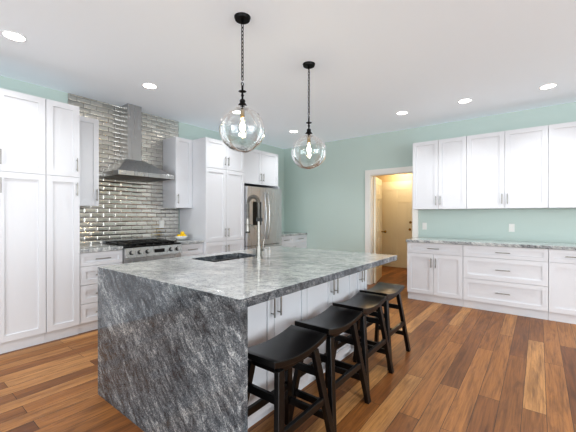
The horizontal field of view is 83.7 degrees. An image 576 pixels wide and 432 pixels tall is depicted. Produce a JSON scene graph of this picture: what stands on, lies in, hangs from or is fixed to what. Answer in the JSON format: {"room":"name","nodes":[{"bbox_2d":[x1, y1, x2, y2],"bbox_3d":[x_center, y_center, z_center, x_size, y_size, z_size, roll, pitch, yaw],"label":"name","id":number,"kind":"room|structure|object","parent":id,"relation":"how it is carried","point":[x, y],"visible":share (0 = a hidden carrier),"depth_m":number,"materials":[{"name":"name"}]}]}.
{"room":"kitchen","nodes":[
{"label":"kitchen","id":0,"kind":"room"},
{"bbox_2d":[0,76,283,231],"bbox_3d":[-3.206,-0.108,3.339,0.100,2.780,10.200,0,0,38],"label":"wall","id":1,"kind":"structure","parent":0,"point":[188,131],"depth_m":5.25,"materials":[{"name":"green paint"}]},
{"bbox_2d":[79,116,98,206],"bbox_3d":[-2.489,-0.640,3.847,0.376,1.040,0.300,0,0,38],"label":"upper cabinet","id":2,"kind":"object","parent":1,"relation":"attached to","point":[89,162],"visible":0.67,"depth_m":3.80,"materials":[{"name":"white wood"}]},
{"bbox_2d":[68,93,178,244],"bbox_3d":[-2.213,-0.571,4.517,0.012,1.859,1.520,0,0,38],"label":"tile","id":3,"kind":"structure","parent":1,"relation":"attached to","point":[128,209],"depth_m":4.44,"materials":[{"name":"glazed ceramic tile"}]},
{"bbox_2d":[159,220,163,227],"bbox_3d":[-1.918,0.121,4.881,0.006,0.115,0.075,0,0,38],"label":"outlet","id":4,"kind":"object","parent":3,"relation":"attached to","point":[161,223],"visible":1,"depth_m":4.88,"materials":[{"name":"white plastic"}]},
{"bbox_2d":[101,103,173,181],"bbox_3d":[-2.022,-1.002,4.354,0.486,0.990,0.760,0,0,38],"label":"range hood","id":5,"kind":"object","parent":1,"relation":"attached to","point":[130,164],"visible":1,"depth_m":4.31,"materials":[{"name":"silver metal"}]},
{"bbox_2d":[163,137,191,207],"bbox_3d":[-1.671,-0.642,4.893,0.376,1.040,0.284,0,0,38],"label":"upper cabinet","id":6,"kind":"object","parent":1,"relation":"attached to","point":[177,164],"visible":1,"depth_m":4.80,"materials":[{"name":"white wood"}]},
{"bbox_2d":[244,147,278,188],"bbox_3d":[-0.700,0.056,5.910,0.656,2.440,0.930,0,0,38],"label":"upper cabinet","id":7,"kind":"object","parent":1,"relation":"attached to","point":[260,168],"visible":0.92,"depth_m":5.73,"materials":[{"name":"white wood"}]},
{"bbox_2d":[0,266,575,431],"bbox_3d":[1.088,1.335,1.447,9.200,0.100,12.500,0,0,38],"label":"floor","id":8,"kind":"structure","parent":0,"point":[460,369],"depth_m":2.48,"materials":[{"name":"brown wood"}]},
{"bbox_2d":[0,88,45,353],"bbox_3d":[-2.891,0.052,3.105,0.656,2.460,0.758,0,0,38],"label":"pantry","id":9,"kind":"object","parent":8,"relation":"on","point":[22,220],"visible":1,"depth_m":3.09,"materials":[{"name":"white wood"}]},
{"bbox_2d":[45,99,79,342],"bbox_3d":[-2.564,0.051,3.524,0.656,2.460,0.300,0,0,38],"label":"pantry","id":10,"kind":"object","parent":8,"relation":"on","point":[62,220],"visible":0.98,"depth_m":3.35,"materials":[{"name":"white wood"}]},
{"bbox_2d":[79,250,122,332],"bbox_3d":[-2.335,0.842,3.828,0.646,0.878,0.455,0,0,38],"label":"base cabinet","id":11,"kind":"object","parent":8,"relation":"on","point":[91,263],"visible":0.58,"depth_m":3.57,"materials":[{"name":"white wood"}]},
{"bbox_2d":[101,238,181,263],"bbox_3d":[-1.922,0.802,4.280,0.740,0.955,0.760,0,0,38],"label":"range","id":12,"kind":"object","parent":8,"relation":"on","point":[141,249],"visible":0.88,"depth_m":4.11,"materials":[{"name":"silver metal"}]},
{"bbox_2d":[181,243,202,256],"bbox_3d":[-1.600,0.840,4.768,0.646,0.878,0.399,0,0,38],"label":"base cabinet","id":13,"kind":"object","parent":8,"relation":"on","point":[191,249],"visible":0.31,"depth_m":4.60,"materials":[{"name":"white wood"}]},
{"bbox_2d":[179,137,243,253],"bbox_3d":[-1.212,0.058,5.218,0.700,2.440,0.785,0,0,38],"label":"tall cabinet","id":14,"kind":"object","parent":8,"relation":"on","point":[213,217],"visible":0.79,"depth_m":4.92,"materials":[{"name":"white wood"}]},
{"bbox_2d":[102,254,366,431],"bbox_3d":[-0.269,0.845,2.722,1.241,0.875,1.900,0,0,38],"label":"kitchen island","id":15,"kind":"object","parent":8,"relation":"on","point":[178,337],"depth_m":1.83,"materials":[{"name":"stone"}]},
{"bbox_2d":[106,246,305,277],"bbox_3d":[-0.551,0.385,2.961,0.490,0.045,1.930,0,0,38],"label":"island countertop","id":16,"kind":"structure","parent":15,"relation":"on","point":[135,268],"depth_m":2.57,"materials":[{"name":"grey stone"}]},
{"bbox_2d":[245,195,264,257],"bbox_3d":[-0.295,0.087,2.851,0.194,0.551,0.098,0,0,38],"label":"faucet","id":17,"kind":"object","parent":16,"relation":"on","point":[259,249],"visible":1,"depth_m":2.79,"materials":[{"name":"silver metal"}]},
{"bbox_2d":[138,250,396,309],"bbox_3d":[0.028,0.386,2.508,0.980,0.045,1.930,0,0,38],"label":"island countertop","id":18,"kind":"structure","parent":15,"relation":"on","point":[247,282],"depth_m":2.04,"materials":[{"name":"grey stone"}]},
{"bbox_2d":[244,186,281,249],"bbox_3d":[-0.653,0.380,5.862,0.790,1.768,0.902,0,0,38],"label":"fridge","id":19,"kind":"object","parent":8,"relation":"on","point":[270,199],"visible":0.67,"depth_m":5.64,"materials":[{"name":"grey metal"}]},
{"bbox_2d":[248,325,334,431],"bbox_3d":[-0.019,0.973,1.702,0.349,0.624,0.523,0,0,38],"label":"stool","id":20,"kind":"object","parent":8,"relation":"on","point":[281,355],"visible":0.94,"depth_m":1.69,"materials":[{"name":"black wood"}]},
{"bbox_2d":[281,235,306,247],"bbox_3d":[-0.121,0.836,6.662,0.646,0.878,0.960,0,0,38],"label":"base cabinet","id":21,"kind":"object","parent":8,"relation":"on","point":[298,241],"visible":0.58,"depth_m":6.54,"materials":[{"name":"white wood"}]},
{"bbox_2d":[80,232,306,252],"bbox_3d":[-1.158,0.377,5.349,0.626,0.040,4.304,0,0,38],"label":"countertop","id":22,"kind":"structure","parent":21,"relation":"on","point":[86,248],"depth_m":3.93,"materials":[{"name":"stone"}]},
{"bbox_2d":[175,231,187,239],"bbox_3d":[-1.589,0.292,4.793,0.200,0.130,0.200,0,0,38],"label":"lemon bowl","id":23,"kind":"object","parent":22,"relation":"on","point":[182,235],"visible":1,"depth_m":4.74,"materials":[{"name":"white"}]},
{"bbox_2d":[292,305,370,431],"bbox_3d":[0.278,0.972,2.124,0.349,0.624,0.523,0,0,38],"label":"stool","id":24,"kind":"object","parent":8,"relation":"on","point":[333,323],"visible":0.88,"depth_m":2.06,"materials":[{"name":"black wood"}]},
{"bbox_2d":[333,292,393,391],"bbox_3d":[0.575,0.971,2.545,0.349,0.624,0.523,0,0,38],"label":"stool","id":25,"kind":"object","parent":8,"relation":"on","point":[366,304],"visible":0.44,"depth_m":2.52,"materials":[{"name":"black wood"}]},
{"bbox_2d":[352,282,410,369],"bbox_3d":[0.873,0.970,2.966,0.349,0.624,0.523,0,0,38],"label":"stool","id":26,"kind":"object","parent":8,"relation":"on","point":[390,291],"visible":0.6,"depth_m":3.00,"materials":[{"name":"black wood"}]},
{"bbox_2d":[407,242,463,306],"bbox_3d":[2.319,0.839,4.957,0.768,0.878,0.646,0,0,38],"label":"base cabinet","id":27,"kind":"object","parent":8,"relation":"on","point":[434,272],"visible":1,"depth_m":4.71,"materials":[{"name":"white wood"}]},
{"bbox_2d":[463,245,548,319],"bbox_3d":[2.989,0.840,4.433,0.928,0.878,0.646,0,0,38],"label":"base cabinet","id":28,"kind":"object","parent":8,"relation":"on","point":[511,280],"visible":1,"depth_m":4.18,"materials":[{"name":"white wood"}]},
{"bbox_2d":[406,237,575,249],"bbox_3d":[3.054,0.379,4.386,2.652,0.040,0.637,0,0,38],"label":"countertop","id":29,"kind":"structure","parent":28,"relation":"on","point":[542,245],"depth_m":4.36,"materials":[{"name":"stone"}]},
{"bbox_2d":[548,249,575,323],"bbox_3d":[3.722,0.841,3.861,0.928,0.878,0.646,0,0,38],"label":"base cabinet","id":30,"kind":"object","parent":8,"relation":"on","point":[561,285],"visible":0.94,"depth_m":3.85,"materials":[{"name":"white wood"}]},
{"bbox_2d":[0,0,575,148],"bbox_3d":[0.380,-1.543,0.535,9.200,0.100,10.200,0,0,38],"label":"ceiling","id":31,"kind":"structure","parent":0,"point":[379,65],"depth_m":3.06,"materials":[{"name":"white paint"}]},
{"bbox_2d":[2,31,25,41],"bbox_3d":[-2.276,-1.493,2.674,0.158,0.007,0.158,0,0,38],"label":"recessed light","id":32,"kind":"object","parent":31,"relation":"in","point":[14,36],"visible":1,"depth_m":2.68,"materials":[{"name":"white"}]},
{"bbox_2d":[142,83,156,88],"bbox_3d":[-1.590,-1.495,3.699,0.158,0.007,0.158,0,0,38],"label":"recessed light","id":33,"kind":"object","parent":31,"relation":"in","point":[149,85],"visible":0.98,"depth_m":3.70,"materials":[{"name":"white"}]},
{"bbox_2d":[219,12,265,152],"bbox_3d":[-0.343,-0.987,2.421,0.348,1.018,0.348,0,0,38],"label":"pendant light","id":34,"kind":"object","parent":31,"relation":"hanging from","point":[241,18],"visible":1,"depth_m":2.38,"materials":[{"name":"clear glass"}]},
{"bbox_2d":[291,61,326,169],"bbox_3d":[0.206,-0.978,3.172,0.348,1.038,0.348,0,0,38],"label":"pendant light","id":35,"kind":"object","parent":31,"relation":"hanging from","point":[308,134],"visible":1,"depth_m":3.13,"materials":[{"name":"clear glass"}]},
{"bbox_2d":[396,111,407,114],"bbox_3d":[1.660,-1.497,4.675,0.158,0.007,0.158,0,0,38],"label":"recessed light","id":36,"kind":"object","parent":31,"relation":"in","point":[401,112],"visible":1,"depth_m":4.67,"materials":[{"name":"white plastic"}]},
{"bbox_2d":[458,99,471,102],"bbox_3d":[2.304,-1.496,4.184,0.158,0.007,0.158,0,0,38],"label":"recessed light","id":37,"kind":"object","parent":31,"relation":"in","point":[464,100],"visible":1,"depth_m":4.18,"materials":[{"name":"white plastic"}]},
{"bbox_2d":[539,84,556,88],"bbox_3d":[3.003,-1.495,3.714,0.158,0.007,0.158,0,0,38],"label":"recessed light","id":38,"kind":"object","parent":31,"relation":"in","point":[548,86],"visible":0.98,"depth_m":3.71,"materials":[{"name":"white"}]},
{"bbox_2d":[373,173,411,252],"bbox_3d":[3.073,0.022,7.762,2.550,2.500,0.100,0,0,38],"label":"wall","id":39,"kind":"structure","parent":0,"point":[396,177],"depth_m":8.08,"materials":[{"name":"beige paint"}]},
{"bbox_2d":[382,180,411,267],"bbox_3d":[2.633,0.207,7.947,1.090,2.130,0.146,0,0,38],"label":"entry door","id":40,"kind":"structure","parent":39,"relation":"in","point":[397,211],"depth_m":7.93,"materials":[{"name":"beige wood"}]},
{"bbox_2d":[284,102,575,252],"bbox_3d":[3.528,-0.111,4.487,9.100,2.780,0.100,0,0,38],"label":"wall","id":41,"kind":"structure","parent":0,"point":[324,205],"depth_m":5.78,"materials":[{"name":"green paint"}]},
{"bbox_2d":[374,177,386,282],"bbox_3d":[1.791,0.262,6.397,0.208,2.010,0.740,0,0,38],"label":"hall door","id":42,"kind":"structure","parent":41,"relation":"in","point":[378,231],"depth_m":6.30,"materials":[{"name":"beige wood"}]},
{"bbox_2d":[365,166,417,284],"bbox_3d":[1.859,0.211,5.778,0.960,2.130,0.123,0,0,38],"label":"door frame","id":43,"kind":"structure","parent":41,"relation":"attached to","point":[369,174],"depth_m":5.98,"materials":[{"name":"white wood"}]},
{"bbox_2d":[422,223,426,229],"bbox_3d":[2.289,0.170,5.386,0.070,0.115,0.008,0,0,38],"label":"electrical outlet","id":44,"kind":"object","parent":41,"relation":"attached to","point":[424,225],"depth_m":5.38,"materials":[{"name":"white plastic"}]},
{"bbox_2d":[413,136,466,209],"bbox_3d":[2.402,-0.640,5.060,0.768,1.065,0.376,0,0,38],"label":"upper cabinet","id":45,"kind":"object","parent":41,"relation":"attached to","point":[439,174],"visible":1,"depth_m":4.92,"materials":[{"name":"white wood"}]},
{"bbox_2d":[467,125,547,208],"bbox_3d":[3.072,-0.638,4.537,0.928,1.065,0.376,0,0,38],"label":"upper cabinet","id":46,"kind":"object","parent":41,"relation":"attached to","point":[508,169],"visible":1,"depth_m":4.39,"materials":[{"name":"white wood"}]},
{"bbox_2d":[509,224,514,231],"bbox_3d":[3.234,0.171,4.647,0.070,0.115,0.008,0,0,38],"label":"electrical outlet","id":47,"kind":"object","parent":41,"relation":"attached to","point":[511,227],"depth_m":4.64,"materials":[{"name":"white plastic"}]},
{"bbox_2d":[548,121,575,207],"bbox_3d":[3.805,-0.637,3.964,0.928,1.065,0.376,0,0,38],"label":"upper cabinet","id":48,"kind":"object","parent":41,"relation":"attached to","point":[561,165],"visible":0.96,"depth_m":4.05,"materials":[{"name":"white wood"}]}
]}

